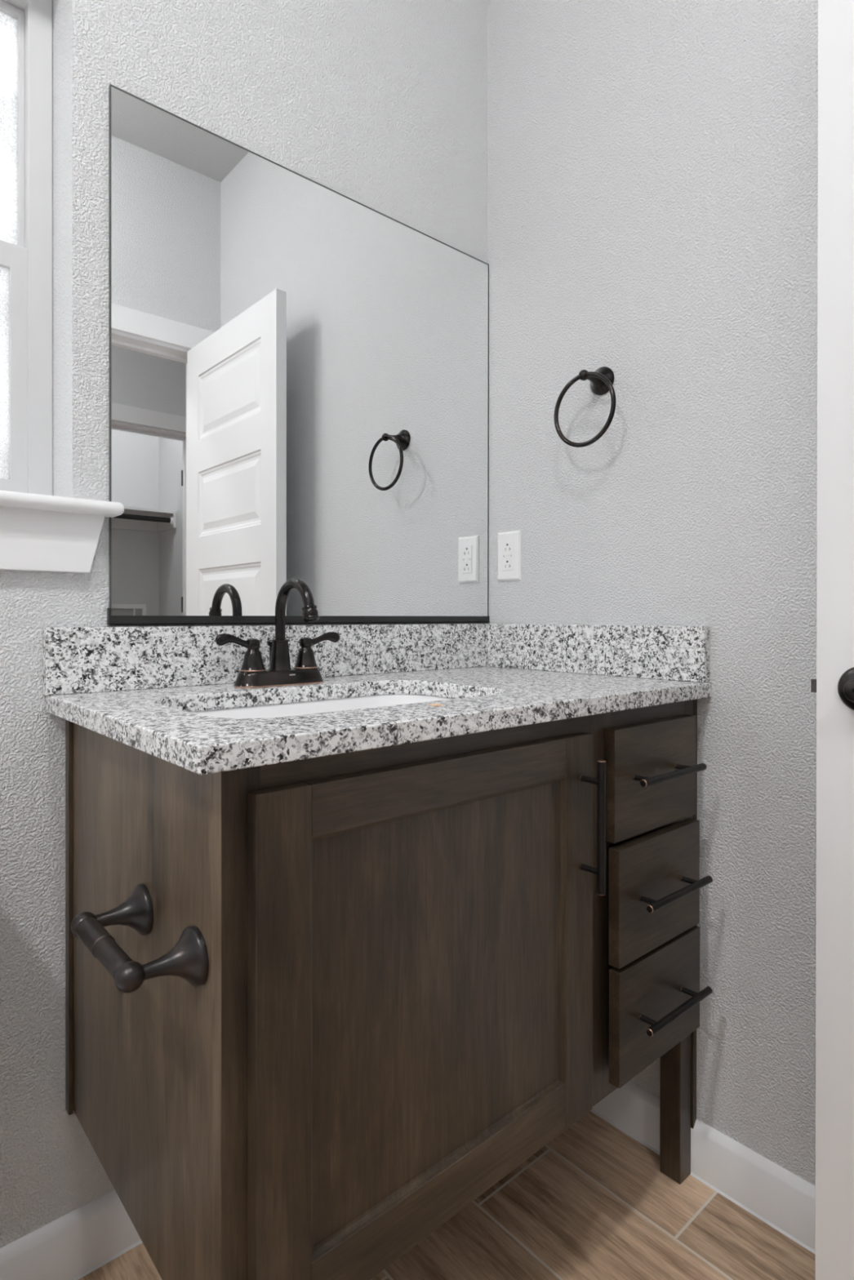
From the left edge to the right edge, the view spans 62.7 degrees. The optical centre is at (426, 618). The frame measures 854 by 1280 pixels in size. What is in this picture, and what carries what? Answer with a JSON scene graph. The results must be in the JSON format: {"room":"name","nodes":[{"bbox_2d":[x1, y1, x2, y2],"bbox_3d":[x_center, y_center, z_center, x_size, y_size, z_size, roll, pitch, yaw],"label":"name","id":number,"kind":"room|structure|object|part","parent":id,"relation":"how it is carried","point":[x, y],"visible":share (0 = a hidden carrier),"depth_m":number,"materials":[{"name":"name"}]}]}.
{"room":"bathroom","nodes":[
{"label":"bathroom","id":0,"kind":"room"},
{"bbox_2d":[0,0,487,1248],"bbox_3d":[-1.026,-0.355,0.785,3.170,2.724,0.200,0,0,-41],"label":"wall","id":1,"kind":"structure","parent":0,"point":[381,104],"depth_m":1.11,"materials":[{"name":"white paint"}]},
{"bbox_2d":[0,0,124,573],"bbox_3d":[-0.879,-0.559,0.876,0.892,0.979,0.236,0,0,-41],"label":"window","id":2,"kind":"structure","parent":1,"relation":"in","point":[41,531],"depth_m":1.14,"materials":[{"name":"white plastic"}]},
{"bbox_3d":[-0.917,-0.393,0.918,0.654,0.352,0.004,0,0,-41],"label":"glass pane","id":3,"kind":"part","parent":2,"relation":"part of","materials":[{"name":"white glass"}]},
{"bbox_3d":[-0.932,-0.786,0.934,0.684,0.405,0.004,0,0,-41],"label":"glass pane","id":4,"kind":"part","parent":2,"relation":"part of","materials":[{"name":"white glass"}]},
{"bbox_3d":[-0.931,-0.785,0.934,0.696,0.428,0.023,0,0,-41],"label":"sash","id":5,"kind":"part","parent":2,"relation":"part of","materials":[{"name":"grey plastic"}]},
{"bbox_3d":[-0.916,-0.397,0.917,0.706,0.409,0.017,0,0,-41],"label":"sash","id":6,"kind":"part","parent":2,"relation":"part of","materials":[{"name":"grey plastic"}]},
{"bbox_3d":[-0.933,-0.614,0.936,0.768,0.870,0.075,0,0,-41],"label":"frame","id":7,"kind":"part","parent":2,"relation":"part of","materials":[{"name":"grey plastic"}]},
{"bbox_3d":[-0.855,-0.169,0.850,0.892,0.020,0.162,0,0,-41],"label":"sill","id":8,"kind":"part","parent":2,"relation":"part of","materials":[{"name":"white wood"}]},
{"bbox_2d":[0,1189,142,1279],"bbox_3d":[-0.964,0.960,0.701,2.950,0.096,0.016,0,0,-41],"label":"baseboard","id":9,"kind":"structure","parent":1,"relation":"attached to","point":[74,1245],"depth_m":1.07,"materials":[{"name":"white wood"}]},
{"bbox_2d":[43,623,487,695],"bbox_3d":[-0.209,0.063,1.353,0.952,0.100,0.020,0,0,-41],"label":"backsplash","id":10,"kind":"structure","parent":1,"relation":"attached to","point":[77,660],"depth_m":1.20,"materials":[{"name":"stone"}]},
{"bbox_2d":[106,84,488,625],"bbox_3d":[-0.178,-0.416,1.387,0.860,0.852,0.009,0,0,-41],"label":"wall mirror","id":11,"kind":"object","parent":1,"relation":"attached to","point":[299,370],"visible":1,"depth_m":1.31,"materials":[{"name":"clear glass"}]},
{"bbox_2d":[78,1111,814,1279],"bbox_3d":[0.669,1.036,-0.218,4.400,0.050,3.950,0,0,-41],"label":"floor","id":12,"kind":"structure","parent":0,"point":[593,1202],"depth_m":1.15,"materials":[{"name":"brown wood"}]},
{"bbox_2d":[65,698,712,1279],"bbox_3d":[-0.008,0.574,1.148,0.921,0.866,0.597,0,0,-41],"label":"vanity cabinet","id":13,"kind":"object","parent":12,"relation":"on","point":[431,960],"visible":0.94,"depth_m":0.83,"materials":[{"name":"brown wood"}]},
{"bbox_2d":[71,883,208,993],"bbox_3d":[-0.315,0.344,0.747,0.080,0.058,0.208,0,0,-41],"label":"toilet paper holder","id":14,"kind":"object","parent":13,"relation":"attached to","point":[188,960],"visible":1,"depth_m":0.70,"materials":[{"name":"black metal"}]},
{"bbox_3d":[-0.364,0.344,0.804,0.080,0.058,0.058,0,0,-41],"label":"mounting post","id":15,"kind":"part","parent":14,"relation":"part of","materials":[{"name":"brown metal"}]},
{"bbox_3d":[-0.266,0.344,0.691,0.080,0.058,0.058,0,0,-41],"label":"mounting post","id":16,"kind":"part","parent":14,"relation":"part of","materials":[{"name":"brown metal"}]},
{"bbox_3d":[-0.372,0.443,0.887,0.018,0.604,0.510,0,0,-41],"label":"panel","id":17,"kind":"part","parent":13,"relation":"part of","materials":[{"name":"brown wood"}]},
{"bbox_2d":[45,666,711,774],"bbox_3d":[-0.031,0.127,1.153,0.948,0.026,0.557,0,0,-41],"label":"countertop","id":18,"kind":"structure","parent":13,"relation":"on","point":[158,722],"depth_m":0.92,"materials":[{"name":"stone"}]},
{"bbox_2d":[215,577,339,688],"bbox_3d":[-0.251,0.023,1.209,0.176,0.181,0.167,0,0,2],"label":"faucet","id":19,"kind":"object","parent":18,"relation":"on","point":[252,673],"visible":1,"depth_m":1.19,"materials":[{"name":"black metal"}]},
{"bbox_3d":[-0.313,0.038,1.160,0.080,0.027,0.024,0,0,-41],"label":"lever","id":20,"kind":"part","parent":19,"relation":"part of","materials":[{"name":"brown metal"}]},
{"bbox_3d":[-0.292,0.070,1.178,0.043,0.040,0.043,0,0,-41],"label":"handle","id":21,"kind":"part","parent":19,"relation":"part of","materials":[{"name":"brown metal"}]},
{"bbox_3d":[-0.272,0.065,1.224,0.015,0.057,0.016,0,0,-41],"label":"lift rod","id":22,"kind":"part","parent":19,"relation":"part of","materials":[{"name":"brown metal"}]},
{"bbox_3d":[-0.254,0.101,1.212,0.167,0.025,0.057,0,0,-41],"label":"plate","id":23,"kind":"part","parent":19,"relation":"part of","materials":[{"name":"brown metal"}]},
{"bbox_3d":[-0.254,0.063,1.212,0.038,0.054,0.038,0,0,-41],"label":"spout","id":24,"kind":"part","parent":19,"relation":"part of","materials":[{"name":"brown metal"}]},
{"bbox_3d":[-0.222,-0.013,1.176,0.018,0.109,0.112,0,0,-41],"label":"spout","id":25,"kind":"part","parent":19,"relation":"part of","materials":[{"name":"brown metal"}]},
{"bbox_3d":[-0.215,0.070,1.246,0.043,0.040,0.043,0,0,-41],"label":"handle","id":26,"kind":"part","parent":19,"relation":"part of","materials":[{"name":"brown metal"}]},
{"bbox_3d":[-0.194,0.038,1.264,0.080,0.027,0.024,0,0,-41],"label":"lever","id":27,"kind":"part","parent":19,"relation":"part of","materials":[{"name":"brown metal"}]},
{"bbox_2d":[190,694,452,718],"bbox_3d":[-0.129,0.213,1.050,0.547,0.144,0.351,0,0,-41],"label":"sink","id":28,"kind":"object","parent":18,"relation":"in","point":[296,708],"visible":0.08,"depth_m":1.20,"materials":[{"name":"white ceramic"}]},
{"bbox_2d":[428,703,443,706],"bbox_3d":[0.012,0.114,0.928,0.019,0.001,0.019,0,0,-41],"label":"sticker","id":29,"kind":"object","parent":18,"relation":"on","point":[431,704],"visible":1,"depth_m":0.93,"materials":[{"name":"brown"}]},
{"bbox_3d":[0.034,0.449,0.865,0.546,0.556,0.018,0,0,-41],"label":"door","id":30,"kind":"part","parent":13,"relation":"part of","materials":[{"name":"brown wood"}]},
{"bbox_3d":[0.034,0.164,0.889,0.548,0.044,0.019,0,0,-41],"label":"frame rail","id":31,"kind":"part","parent":13,"relation":"part of","materials":[{"name":"brown wood"}]},
{"bbox_3d":[0.034,0.444,0.864,0.420,0.438,0.015,0,0,-41],"label":"recessed panel","id":32,"kind":"part","parent":13,"relation":"part of","materials":[{"name":"brown wood"}]},
{"bbox_3d":[0.238,0.296,1.003,0.012,0.190,0.040,0,0,-41],"label":"handle","id":33,"kind":"part","parent":13,"relation":"part of","materials":[{"name":"black metal"}]},
{"bbox_3d":[0.366,0.722,1.182,0.227,0.046,0.019,0,0,-41],"label":"frame rail","id":34,"kind":"part","parent":13,"relation":"part of","materials":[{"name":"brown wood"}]},
{"bbox_3d":[0.367,0.350,1.181,0.227,0.035,0.019,0,0,-41],"label":"frame rail","id":35,"kind":"part","parent":13,"relation":"part of","materials":[{"name":"brown wood"}]},
{"bbox_3d":[0.367,0.163,1.180,0.227,0.044,0.019,0,0,-41],"label":"frame rail","id":36,"kind":"part","parent":13,"relation":"part of","materials":[{"name":"brown wood"}]},
{"bbox_3d":[0.230,0.257,1.328,0.248,0.174,0.459,0,0,-41],"label":"drawer","id":37,"kind":"part","parent":13,"relation":"part of","materials":[{"name":"brown wood"}]},
{"bbox_3d":[0.233,0.626,1.317,0.246,0.175,0.459,0,0,-41],"label":"drawer","id":38,"kind":"part","parent":13,"relation":"part of","materials":[{"name":"brown wood"}]},
{"bbox_3d":[0.232,0.442,1.316,0.245,0.180,0.459,0,0,-41],"label":"drawer","id":39,"kind":"part","parent":13,"relation":"part of","materials":[{"name":"brown wood"}]},
{"bbox_3d":[0.390,0.251,1.138,0.187,0.012,0.038,0,0,-41],"label":"handle","id":40,"kind":"part","parent":13,"relation":"part of","materials":[{"name":"black metal"}]},
{"bbox_3d":[0.451,0.876,1.273,0.038,0.262,0.040,0,0,-41],"label":"leg","id":41,"kind":"part","parent":13,"relation":"part of","materials":[{"name":"brown wood"}]},
{"bbox_3d":[0.397,0.626,1.131,0.187,0.012,0.038,0,0,-41],"label":"handle","id":42,"kind":"part","parent":13,"relation":"part of","materials":[{"name":"black metal"}]},
{"bbox_3d":[0.397,0.439,1.130,0.187,0.012,0.038,0,0,-41],"label":"handle","id":43,"kind":"part","parent":13,"relation":"part of","materials":[{"name":"black metal"}]},
{"bbox_2d":[486,0,817,1186],"bbox_3d":[0.709,-0.354,1.117,0.120,2.724,1.584,0,0,-41],"label":"wall","id":44,"kind":"structure","parent":0,"point":[652,164],"depth_m":1.27,"materials":[{"name":"white paint"}]},
{"bbox_2d":[497,529,520,581],"bbox_3d":[0.188,-0.144,1.616,0.009,0.114,0.070,0,0,-41],"label":"wall outlet","id":45,"kind":"object","parent":44,"relation":"attached to","point":[508,542],"visible":1,"depth_m":1.61,"materials":[{"name":"white plastic"}]},
{"bbox_2d":[502,541,513,570],"bbox_3d":[0.187,-0.144,1.615,0.004,0.067,0.033,0,0,-41],"label":"receptacle","id":46,"kind":"object","parent":45,"relation":"attached to","point":[507,546],"depth_m":1.61,"materials":[{"name":"white plastic"}]},
{"bbox_2d":[553,366,615,447],"bbox_3d":[0.330,-0.425,1.404,0.073,0.172,0.146,0,0,-41],"label":"towel ring","id":47,"kind":"object","parent":44,"relation":"attached to","point":[602,380],"visible":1,"depth_m":1.40,"materials":[{"name":"black metal"}]},
{"bbox_3d":[0.330,-0.483,1.404,0.073,0.056,0.056,0,0,-41],"label":"mounting post","id":48,"kind":"part","parent":47,"relation":"part of","materials":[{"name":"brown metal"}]},
{"bbox_2d":[487,623,709,682],"bbox_3d":[0.324,0.063,1.451,0.020,0.100,0.534,0,0,-41],"label":"backsplash","id":49,"kind":"structure","parent":44,"relation":"attached to","point":[676,653],"depth_m":1.40,"materials":[{"name":"stone"}]},
{"bbox_2d":[590,1080,815,1253],"bbox_3d":[0.619,0.960,1.119,0.016,0.096,1.469,0,0,-41],"label":"baseboard","id":50,"kind":"structure","parent":44,"relation":"attached to","point":[785,1202],"depth_m":1.22,"materials":[{"name":"white wood"}]},
{"bbox_3d":[0.037,-0.351,-0.446,2.950,2.724,0.115,0,0,-41],"label":"wall","id":51,"kind":"structure","parent":0,"visible":0},
{"bbox_2d":[810,0,853,1279],"bbox_3d":[0.791,-0.008,0.753,0.108,2.010,0.703,0,0,-41],"label":"door","id":52,"kind":"structure","parent":51,"relation":"in","point":[833,684],"depth_m":0.98,"materials":[{"name":"painted wood"},{"name":"metal"}]},
{"bbox_3d":[0.609,0.096,0.899,0.027,0.031,0.131,0,0,-41],"label":"lever handle","id":53,"kind":"part","parent":52,"relation":"part of","materials":[{"name":"brown metal"}]}
]}

